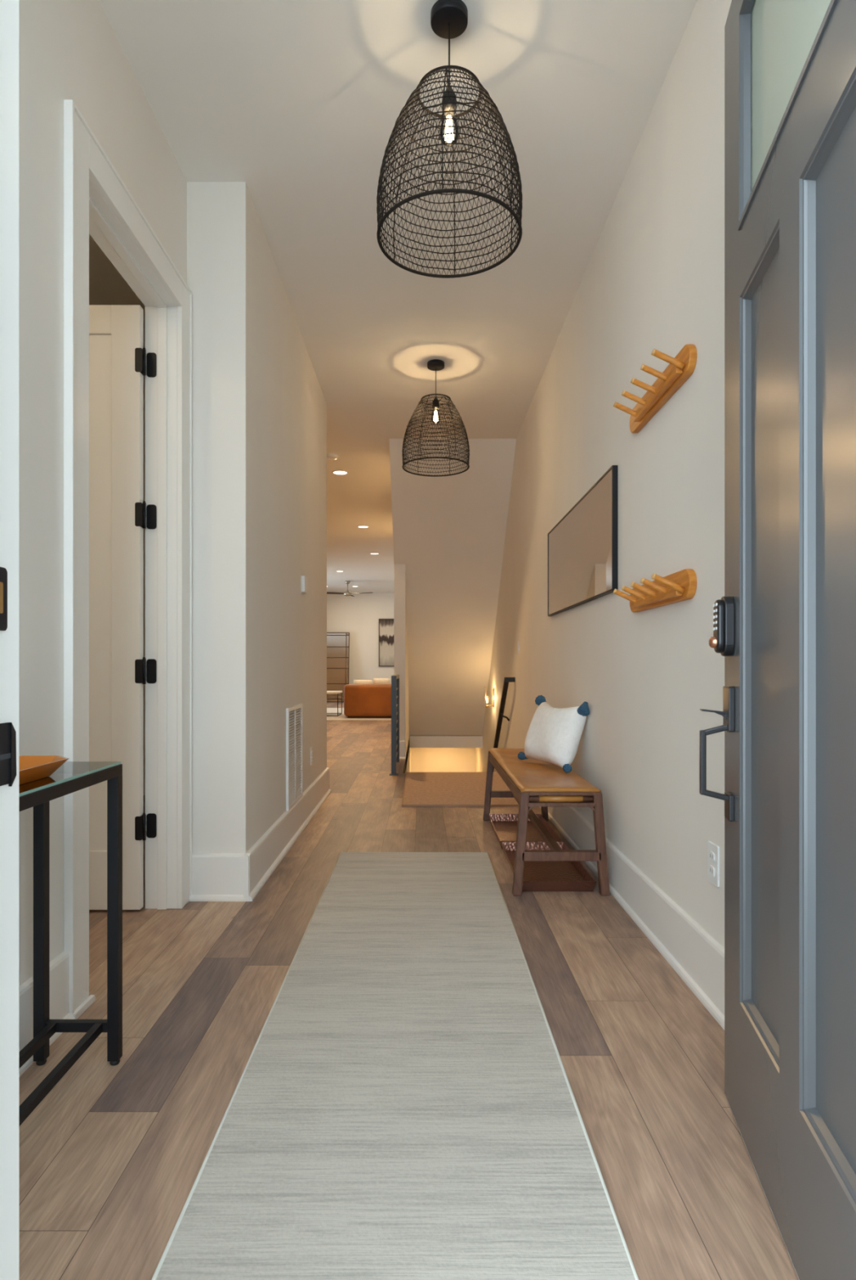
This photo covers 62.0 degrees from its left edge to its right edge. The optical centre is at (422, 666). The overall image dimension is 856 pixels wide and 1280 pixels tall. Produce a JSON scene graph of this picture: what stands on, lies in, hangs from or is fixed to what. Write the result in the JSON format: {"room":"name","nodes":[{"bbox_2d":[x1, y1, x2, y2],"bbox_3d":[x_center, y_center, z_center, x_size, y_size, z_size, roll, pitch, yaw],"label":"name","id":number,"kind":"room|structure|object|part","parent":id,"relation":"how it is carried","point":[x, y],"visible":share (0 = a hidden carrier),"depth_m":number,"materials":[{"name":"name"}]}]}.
{"room":"entrance hallway","nodes":[
{"label":"entrance hallway","id":0,"kind":"room"},
{"bbox_2d":[19,0,186,986],"bbox_3d":[-1.065,-0.535,1.875,0.130,3.050,2.550,0,0,0],"label":"wall","id":1,"kind":"structure","parent":0,"point":[69,49],"depth_m":1.91,"materials":[{"name":"paint"}]},
{"bbox_2d":[88,305,156,909],"bbox_3d":[-1.508,-0.237,2.885,0.849,2.430,0.050,0,0,0],"label":"door","id":2,"kind":"structure","parent":1,"relation":"in","point":[119,670],"depth_m":2.86,"materials":[{"name":"white paint"}]},
{"bbox_2d":[63,99,191,1019],"bbox_3d":[-1.050,-0.296,2.505,0.165,2.572,1.035,0,0,0],"label":"trim","id":3,"kind":"structure","parent":1,"relation":"attached to","point":[98,203],"depth_m":2.68,"materials":[{"name":"white paint"}]},
{"bbox_2d":[19,767,331,1075],"bbox_3d":[-0.858,0.892,3.106,0.284,0.195,5.012,0,0,0],"label":"baseboard","id":4,"kind":"structure","parent":1,"relation":"attached to","point":[215,877],"depth_m":3.01,"materials":[{"name":"white paint"}]},
{"bbox_2d":[143,182,326,853],"bbox_3d":[-2.875,-0.535,4.315,4.250,3.050,2.570,0,0,0],"label":"wall","id":5,"kind":"structure","parent":0,"point":[259,405],"depth_m":3.05,"materials":[{"name":"paint"}]},
{"bbox_2d":[285,703,302,811],"bbox_3d":[-0.743,0.515,4.160,0.014,0.570,0.470,0,0,0],"label":"air vent","id":6,"kind":"object","parent":5,"relation":"in","point":[294,714],"visible":1,"depth_m":4.14,"materials":[{"name":"white plastic"}]},
{"bbox_2d":[300,574,306,594],"bbox_3d":[-0.738,-0.510,4.460,0.024,0.110,0.110,0,0,0],"label":"thermostat","id":7,"kind":"object","parent":5,"relation":"attached to","point":[303,579],"visible":1,"depth_m":4.41,"materials":[{"name":"white plastic"}]},
{"bbox_3d":[-0.748,-0.510,4.460,0.004,0.110,0.110,0,0,0],"label":"wall plate","id":8,"kind":"part","parent":7,"relation":"part of","materials":[{"name":"white plastic"}]},
{"bbox_2d":[310,746,312,764],"bbox_3d":[-0.745,0.605,4.820,0.010,0.118,0.072,0,0,0],"label":"wall outlet","id":9,"kind":"object","parent":5,"relation":"attached to","point":[311,748],"visible":1,"depth_m":4.79,"materials":[{"name":"white plastic"}]},
{"bbox_2d":[326,592,394,684],"bbox_3d":[-2.075,-0.535,20.060,5.850,3.050,0.120,0,0,0],"label":"wall","id":10,"kind":"structure","parent":0,"point":[358,615],"depth_m":20.00,"materials":[{"name":"paint"}]},
{"bbox_2d":[378,618,394,666],"bbox_3d":[-0.860,-0.665,19.980,0.720,1.340,0.040,0,0,0],"label":"framed artwork","id":11,"kind":"object","parent":10,"relation":"attached to","point":[386,626],"visible":0.59,"depth_m":19.97,"materials":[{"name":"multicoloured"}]},
{"bbox_2d":[88,0,697,592],"bbox_3d":[-2.015,-2.120,10.300,5.970,0.120,19.640,0,0,0],"label":"ceiling","id":12,"kind":"structure","parent":0,"point":[300,103],"depth_m":2.92,"materials":[{"name":"white paint"}]},
{"bbox_2d":[326,453,339,459],"bbox_3d":[-0.880,-2.042,6.950,0.144,0.036,0.144,0,0,0],"label":"smoke detector","id":13,"kind":"object","parent":12,"relation":"attached to","point":[329,455],"visible":0.96,"depth_m":6.91,"materials":[{"name":"white plastic"}]},
{"bbox_2d":[331,470,348,475],"bbox_3d":[-0.870,-2.055,7.560,0.176,0.008,0.176,0,0,0],"label":"recessed light","id":14,"kind":"object","parent":12,"relation":"in","point":[335,472],"visible":1,"depth_m":7.55,"materials":[{"name":"white plastic"}]},
{"bbox_2d":[326,580,372,596],"bbox_3d":[-1.801,-1.880,17.400,1.262,0.360,0.920,0,0,0],"label":"ceiling fan","id":15,"kind":"object","parent":12,"relation":"hanging from","point":[347,593],"visible":0.98,"depth_m":17.12,"materials":[{"name":"silver metal"}]},
{"bbox_3d":[-2.152,-1.755,17.072,0.570,0.036,0.121,0,0,-20],"label":"fan blade","id":16,"kind":"part","parent":15,"relation":"part of","materials":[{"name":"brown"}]},
{"bbox_3d":[-1.800,-1.765,17.200,0.200,0.130,0.200,0,0,0],"label":"motor","id":17,"kind":"part","parent":15,"relation":"part of","materials":[{"name":"silver metal"}]},
{"bbox_2d":[356,525,368,528],"bbox_3d":[-0.870,-2.055,10.500,0.176,0.008,0.176,0,0,0],"label":"recessed light","id":18,"kind":"object","parent":12,"relation":"in","point":[359,526],"visible":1,"depth_m":10.51,"materials":[{"name":"white plastic"}]},
{"bbox_2d":[401,359,469,476],"bbox_3d":[0.092,-1.704,4.840,0.457,0.712,0.458,0,0,-40],"label":"pendant light","id":19,"kind":"object","parent":12,"relation":"hanging from","point":[435,365],"visible":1,"depth_m":4.76,"materials":[{"name":"black metal"}]},
{"bbox_2d":[431,397,439,409],"bbox_3d":[0.092,-1.790,4.840,0.048,0.076,0.048,0,0,-40],"label":"socket","id":20,"kind":"object","parent":19,"relation":"attached to","point":[435,398],"depth_m":4.83,"materials":[{"name":"black"}]},
{"bbox_3d":[0.092,-1.582,4.840,0.458,0.458,0.458,0,0,-40],"label":"lamp shade","id":21,"kind":"part","parent":19,"relation":"part of","materials":[{"name":"black wicker"}]},
{"bbox_3d":[0.092,-1.923,4.840,0.005,0.215,0.005,0,0,-18],"label":"cord","id":22,"kind":"part","parent":19,"relation":"part of","materials":[{"name":"black plastic"}]},
{"bbox_3d":[0.092,-1.702,4.840,0.062,0.115,0.062,0,0,-40],"label":"bulb","id":23,"kind":"part","parent":19,"relation":"part of","materials":[{"name":"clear glass"}]},
{"bbox_2d":[376,0,522,278],"bbox_3d":[0.085,-1.704,2.250,0.457,0.712,0.458,0,0,0],"label":"pendant light","id":24,"kind":"object","parent":12,"relation":"hanging from","point":[448,18],"visible":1,"depth_m":2.22,"materials":[{"name":"black metal"}]},
{"bbox_2d":[441,86,456,116],"bbox_3d":[0.085,-1.790,2.250,0.048,0.076,0.048,0,0,0],"label":"socket","id":25,"kind":"object","parent":24,"relation":"attached to","point":[451,99],"depth_m":2.23,"materials":[{"name":"black"}]},
{"bbox_3d":[0.085,-1.923,2.250,0.005,0.215,0.005,0,0,-22],"label":"cord","id":26,"kind":"part","parent":24,"relation":"part of","materials":[{"name":"black plastic"}]},
{"bbox_3d":[0.085,-1.702,2.250,0.062,0.115,0.062,0,0,0],"label":"bulb","id":27,"kind":"part","parent":24,"relation":"part of","materials":[{"name":"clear glass"}]},
{"bbox_2d":[388,438,410,773],"bbox_3d":[-0.240,1.065,8.900,0.120,6.250,4.900,0,0,0],"label":"wall","id":28,"kind":"structure","parent":0,"point":[395,444],"depth_m":7.60,"materials":[{"name":"paint"}]},
{"bbox_2d":[399,741,404,759],"bbox_3d":[-0.255,0.892,9.460,0.149,0.195,3.779,0,0,0],"label":"baseboard","id":29,"kind":"structure","parent":28,"relation":"attached to","point":[402,744],"depth_m":7.58,"materials":[{"name":"white paint"}]},
{"bbox_2d":[19,702,798,1279],"bbox_3d":[-2.075,1.065,10.300,5.850,0.150,19.400,0,0,0],"label":"floor","id":30,"kind":"structure","parent":0,"point":[112,1157],"depth_m":1.78,"materials":[{"name":"brown wood"}]},
{"bbox_2d":[19,761,122,1125],"bbox_3d":[-0.857,0.614,1.345,0.210,0.752,0.890,0,0,0],"label":"console table","id":31,"kind":"object","parent":30,"relation":"on","point":[70,777],"visible":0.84,"depth_m":1.76,"materials":[{"name":"black metal"}]},
{"bbox_3d":[-0.915,0.895,1.345,0.018,0.022,0.844,0,0,0],"label":"long rail","id":32,"kind":"part","parent":31,"relation":"part of","materials":[{"name":"black metal"}]},
{"bbox_3d":[-0.949,0.625,1.776,0.027,0.706,0.027,0,0,0],"label":"leg","id":33,"kind":"part","parent":31,"relation":"part of","materials":[{"name":"black metal"}]},
{"bbox_2d":[19,755,68,784],"bbox_3d":[-0.860,0.220,1.440,0.174,0.036,0.340,0,0,0],"label":"glass dish","id":34,"kind":"object","parent":31,"relation":"on","point":[32,768],"visible":0.68,"depth_m":1.53,"materials":[{"name":"orange"}]},
{"bbox_3d":[-0.801,0.895,1.345,0.018,0.022,0.844,0,0,0],"label":"long rail","id":35,"kind":"part","parent":31,"relation":"part of","materials":[{"name":"black metal"}]},
{"bbox_3d":[-0.857,0.241,1.345,0.202,0.006,0.882,0,0,0],"label":"glass","id":36,"kind":"part","parent":31,"relation":"part of","materials":[{"name":"clear glass"}]},
{"bbox_3d":[-0.857,0.259,1.345,0.210,0.027,0.890,0,0,0],"label":"frame","id":37,"kind":"part","parent":31,"relation":"part of","materials":[{"name":"black metal"}]},
{"bbox_3d":[-0.857,0.896,1.776,0.156,0.024,0.019,0,0,0],"label":"cross rail","id":38,"kind":"part","parent":31,"relation":"part of","materials":[{"name":"black metal"}]},
{"bbox_3d":[-0.765,0.625,1.776,0.027,0.706,0.027,0,0,0],"label":"leg","id":39,"kind":"part","parent":31,"relation":"part of","materials":[{"name":"black metal"}]},
{"bbox_2d":[326,632,349,702],"bbox_3d":[-2.500,0.022,19.779,0.940,1.940,0.277,0,0,0],"label":"shelving unit","id":40,"kind":"object","parent":30,"relation":"on","point":[337,643],"visible":0.54,"depth_m":19.79,"materials":[{"name":"brown metal"}]},
{"bbox_2d":[326,707,391,720],"bbox_3d":[-1.150,0.984,14.900,3.500,0.012,3.800,0,0,0],"label":"area rug","id":41,"kind":"object","parent":30,"relation":"on","point":[342,717],"visible":0.04,"depth_m":13.41,"materials":[{"name":"beige fabric"}]},
{"bbox_2d":[326,690,342,715],"bbox_3d":[-2.175,0.741,14.350,1.050,0.475,0.700,0,0,0],"label":"coffee table","id":42,"kind":"object","parent":41,"relation":"on","point":[337,692],"visible":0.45,"depth_m":14.08,"materials":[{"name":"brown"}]},
{"bbox_3d":[-2.175,0.971,14.350,1.050,0.015,0.700,0,0,0],"label":"frame","id":43,"kind":"part","parent":42,"relation":"part of","materials":[{"name":"black metal"}]},
{"bbox_2d":[343,684,391,718],"bbox_3d":[-0.450,0.660,13.935,2.060,0.635,1.070,0,0,0],"label":"sofa","id":44,"kind":"object","parent":41,"relation":"on","point":[360,700],"visible":0.5,"depth_m":13.40,"materials":[{"name":"orange leather"}]},
{"bbox_2d":[353,680,372,684],"bbox_3d":[-1.150,0.435,13.875,0.360,0.349,0.179,0,0,0],"label":"sofa cushion","id":45,"kind":"object","parent":44,"relation":"on","point":[355,682],"visible":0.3,"depth_m":13.81,"materials":[{"name":"beige fabric"}]},
{"bbox_2d":[372,678,390,684],"bbox_3d":[-0.790,0.420,13.875,0.340,0.378,0.183,0,0,0],"label":"sofa cushion","id":46,"kind":"object","parent":44,"relation":"on","point":[375,681],"visible":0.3,"depth_m":13.80,"materials":[{"name":"beige fabric"}]},
{"bbox_2d":[389,674,399,775],"bbox_3d":[-0.260,0.537,6.941,0.080,0.905,0.922,0,0,0],"label":"stair railing","id":47,"kind":"object","parent":30,"relation":"on","point":[394,678],"visible":1,"depth_m":6.50,"materials":[{"name":"grey metal"}]},
{"bbox_3d":[-0.260,0.537,6.520,0.045,0.905,0.045,0,0,0],"label":"post","id":48,"kind":"part","parent":47,"relation":"part of","materials":[{"name":"grey metal"}]},
{"bbox_3d":[-0.260,0.537,7.380,0.045,0.905,0.045,0,0,0],"label":"post","id":49,"kind":"part","parent":47,"relation":"part of","materials":[{"name":"grey metal"}]},
{"bbox_2d":[151,852,638,1279],"bbox_3d":[-0.043,0.985,2.360,0.782,0.009,2.809,0,0,0],"label":"runner rug","id":50,"kind":"object","parent":30,"relation":"on","point":[402,1106],"visible":1,"depth_m":1.54,"materials":[{"name":"grey fabric"}]},
{"bbox_2d":[401,771,518,806],"bbox_3d":[0.305,0.983,5.812,0.904,0.014,1.565,0,0,0],"label":"rug","id":51,"kind":"object","parent":30,"relation":"on","point":[420,788],"visible":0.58,"depth_m":5.65,"materials":[{"name":"beige carpet"}]},
{"bbox_2d":[487,813,562,848],"bbox_3d":[0.588,0.966,4.202,0.340,0.046,0.714,0,0,0],"label":"tray","id":52,"kind":"object","parent":30,"relation":"on","point":[504,826],"visible":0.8,"depth_m":4.30,"materials":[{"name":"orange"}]},
{"bbox_2d":[482,747,609,895],"bbox_3d":[0.600,0.757,3.835,0.417,0.466,1.530,0,0,0],"label":"bench","id":53,"kind":"object","parent":30,"relation":"on","point":[532,783],"visible":0.82,"depth_m":3.09,"materials":[{"name":"brown wood"}]},
{"bbox_3d":[0.427,0.766,4.580,0.072,0.447,0.040,0,0,0],"label":"leg","id":54,"kind":"part","parent":53,"relation":"part of","materials":[{"name":"brown wood"}]},
{"bbox_3d":[0.600,0.580,3.835,0.344,0.050,1.490,0,0,0],"label":"rail","id":55,"kind":"part","parent":53,"relation":"part of","materials":[{"name":"brown wood"}]},
{"bbox_3d":[0.427,0.766,3.090,0.072,0.447,0.040,0,0,0],"label":"leg","id":56,"kind":"part","parent":53,"relation":"part of","materials":[{"name":"brown wood"}]},
{"bbox_3d":[0.600,0.538,3.835,0.344,0.029,1.518,0,0,0],"label":"seat","id":57,"kind":"part","parent":53,"relation":"part of","materials":[{"name":"orange leather"}]},
{"bbox_3d":[0.772,0.766,4.580,0.072,0.447,0.040,0,0,0],"label":"leg","id":58,"kind":"part","parent":53,"relation":"part of","materials":[{"name":"brown wood"}]},
{"bbox_2d":[517,694,589,773],"bbox_3d":[0.706,0.347,3.821,0.214,0.366,0.554,0,0,-18],"label":"throw pillow","id":59,"kind":"object","parent":53,"relation":"on","point":[553,736],"visible":1,"depth_m":3.67,"materials":[{"name":"white fabric"}]},
{"bbox_3d":[0.600,0.586,3.090,0.300,0.085,0.040,0,0,0],"label":"rail","id":60,"kind":"part","parent":53,"relation":"part of","materials":[{"name":"brown wood"}]},
{"bbox_3d":[0.772,0.766,3.090,0.072,0.447,0.040,0,0,0],"label":"leg","id":61,"kind":"part","parent":53,"relation":"part of","materials":[{"name":"brown wood"}]},
{"bbox_2d":[500,841,595,891],"bbox_3d":[0.592,0.966,3.478,0.340,0.046,0.714,0,0,0],"label":"tray","id":62,"kind":"object","parent":30,"relation":"on","point":[538,876],"visible":0.77,"depth_m":3.38,"materials":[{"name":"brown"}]},
{"bbox_2d":[410,747,475,772],"bbox_3d":[0.275,1.065,11.410,1.150,6.250,0.120,0,0,0],"label":"wall","id":63,"kind":"structure","parent":0,"point":[422,759],"depth_m":11.35,"materials":[{"name":"paint"}]},
{"bbox_2d":[402,438,515,735],"bbox_3d":[0.335,-0.542,8.900,1.030,3.035,4.900,0,0,0],"label":"ceiling","id":64,"kind":"structure","parent":0,"point":[455,526],"depth_m":7.77,"materials":[{"name":"paint"}]},
{"bbox_2d":[475,0,731,948],"bbox_3d":[0.910,1.065,10.360,0.120,6.250,19.520,0,0,0],"label":"wall","id":65,"kind":"structure","parent":0,"point":[653,277],"depth_m":2.69,"materials":[{"name":"paint"}]},
{"bbox_2d":[408,735,482,747],"bbox_3d":[0.335,1.062,10.040,1.030,0.165,0.020,0,0,0],"label":"trim","id":66,"kind":"structure","parent":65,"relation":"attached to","point":[415,741],"depth_m":10.03,"materials":[{"name":"white paint"}]},
{"bbox_2d":[484,686,493,706],"bbox_3d":[0.792,0.358,8.450,0.115,0.243,0.110,0,0,0],"label":"wall sconce","id":67,"kind":"object","parent":65,"relation":"attached to","point":[487,705],"visible":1,"depth_m":8.44,"materials":[{"name":"gold metal"}]},
{"bbox_3d":[0.843,0.375,8.450,0.014,0.210,0.110,0,0,0],"label":"plate","id":68,"kind":"part","parent":67,"relation":"part of","materials":[{"name":"gold metal"}]},
{"bbox_2d":[493,677,515,770],"bbox_3d":[0.805,1.258,8.095,0.101,2.316,3.133,0,0,0],"label":"handrail","id":69,"kind":"object","parent":65,"relation":"attached to","point":[506,680],"visible":0.62,"depth_m":6.92,"materials":[{"name":"black metal"}]},
{"bbox_2d":[516,640,519,654],"bbox_3d":[0.845,-0.165,6.280,0.011,0.118,0.072,0,0,0],"label":"light switch","id":70,"kind":"object","parent":65,"relation":"attached to","point":[517,644],"visible":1,"depth_m":6.26,"materials":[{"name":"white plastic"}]},
{"bbox_2d":[546,465,617,616],"bbox_3d":[0.838,-0.603,3.900,0.024,0.545,1.600,0,0,0],"label":"wall mirror","id":71,"kind":"object","parent":65,"relation":"attached to","point":[582,546],"visible":0.93,"depth_m":3.63,"materials":[{"name":"black mirror"}]},
{"bbox_2d":[538,806,724,1030],"bbox_3d":[0.836,0.892,3.585,0.029,0.195,5.970,0,0,0],"label":"baseboard","id":72,"kind":"structure","parent":65,"relation":"attached to","point":[694,955],"depth_m":2.48,"materials":[{"name":"white paint"}]},
{"bbox_2d":[612,344,696,432],"bbox_3d":[0.785,-0.966,2.525,0.129,0.095,0.640,0,0,0],"label":"coat rack","id":73,"kind":"object","parent":65,"relation":"attached to","point":[680,368],"visible":1,"depth_m":2.41,"materials":[{"name":"brown wood"}]},
{"bbox_3d":[0.815,-0.944,2.487,0.022,0.028,0.456,0,0,0],"label":"peg rail","id":74,"kind":"part","parent":73,"relation":"part of","materials":[{"name":"brown wood"}]},
{"bbox_2d":[613,568,696,612],"bbox_3d":[0.785,-0.260,2.525,0.129,0.095,0.640,0,0,0],"label":"coat rack","id":75,"kind":"object","parent":65,"relation":"attached to","point":[681,585],"visible":1,"depth_m":2.36,"materials":[{"name":"brown wood"}]},
{"bbox_3d":[0.815,-0.238,2.487,0.022,0.028,0.456,0,0,0],"label":"peg rail","id":76,"kind":"part","parent":75,"relation":"part of","materials":[{"name":"brown wood"}]},
{"bbox_2d":[706,840,719,887],"bbox_3d":[0.845,0.575,2.075,0.010,0.118,0.072,0,0,0],"label":"wall outlet","id":77,"kind":"object","parent":65,"relation":"attached to","point":[713,850],"visible":1,"depth_m":2.06,"materials":[{"name":"white plastic"}]},
{"bbox_2d":[708,851,714,862],"bbox_3d":[0.843,0.554,2.075,0.004,0.028,0.034,0,0,0],"label":"socket","id":78,"kind":"object","parent":77,"relation":"attached to","point":[711,854],"depth_m":2.07,"materials":[{"name":"grey plastic"}]},
{"bbox_2d":[708,865,714,876],"bbox_3d":[0.843,0.596,2.075,0.004,0.028,0.034,0,0,0],"label":"socket","id":79,"kind":"object","parent":77,"relation":"attached to","point":[711,868],"depth_m":2.07,"materials":[{"name":"grey plastic"}]},
{"bbox_3d":[-0.890,-0.535,0.540,3.720,3.050,0.120,0,0,0],"label":"wall","id":80,"kind":"structure","parent":0,"visible":0},
{"bbox_2d":[0,0,19,1279],"bbox_3d":[0.074,-0.500,0.610,1.041,2.980,0.220,0,0,0],"label":"trim","id":81,"kind":"structure","parent":80,"relation":"attached to","point":[9,9],"depth_m":0.70,"materials":[{"name":"white paint"}]},
{"bbox_3d":[-0.405,-0.065,0.681,0.002,0.061,0.028,0,0,0],"label":"plate","id":82,"kind":"part","parent":81,"relation":"part of","materials":[{"name":"black metal"}]},
{"bbox_3d":[-0.405,0.086,0.690,0.003,0.063,0.038,0,0,0],"label":"plate","id":83,"kind":"part","parent":81,"relation":"part of","materials":[{"name":"black metal"}]},
{"bbox_2d":[698,0,855,1279],"bbox_3d":[0.599,-0.236,1.185,0.115,2.447,0.905,0,0,10],"label":"door","id":84,"kind":"structure","parent":80,"relation":"in","point":[784,622],"depth_m":1.17,"materials":[{"name":"grey paint"}]},
{"bbox_3d":[0.639,-0.053,1.570,0.012,0.026,0.026,0,0,10],"label":"lock knob","id":85,"kind":"part","parent":84,"relation":"part of","materials":[{"name":"orange metal"}]},
{"bbox_3d":[0.672,0.093,1.564,0.012,0.098,0.058,0,0,10],"label":"handle","id":86,"kind":"part","parent":84,"relation":"part of","materials":[{"name":"brown metal"}]},
{"bbox_3d":[0.673,0.307,1.564,0.010,0.058,0.050,0,0,10],"label":"plate","id":87,"kind":"part","parent":84,"relation":"part of","materials":[{"name":"brown metal"}]},
{"bbox_3d":[0.663,-0.035,1.360,0.045,1.480,0.268,0,0,10],"label":"moulding","id":88,"kind":"part","parent":84,"relation":"part of","materials":[{"name":"grey paint"}]},
{"bbox_3d":[0.663,-0.035,1.360,0.007,1.480,0.268,0,0,10],"label":"panel","id":89,"kind":"part","parent":84,"relation":"part of","materials":[{"name":"grey paint"}]},
{"bbox_3d":[0.630,-1.143,1.179,0.053,0.455,0.637,0,0,10],"label":"moulding","id":90,"kind":"part","parent":84,"relation":"part of","materials":[{"name":"grey paint"}]},
{"bbox_3d":[0.630,-1.143,1.179,0.007,0.455,0.637,0,0,10],"label":"glass pane","id":91,"kind":"part","parent":84,"relation":"part of","materials":[{"name":"clear glass"}]},
{"bbox_3d":[0.596,-0.035,0.997,0.045,1.480,0.267,0,0,10],"label":"moulding","id":92,"kind":"part","parent":84,"relation":"part of","materials":[{"name":"grey paint"}]},
{"bbox_3d":[0.596,-0.035,0.997,0.007,1.480,0.267,0,0,10],"label":"panel","id":93,"kind":"part","parent":84,"relation":"part of","materials":[{"name":"grey paint"}]}
]}

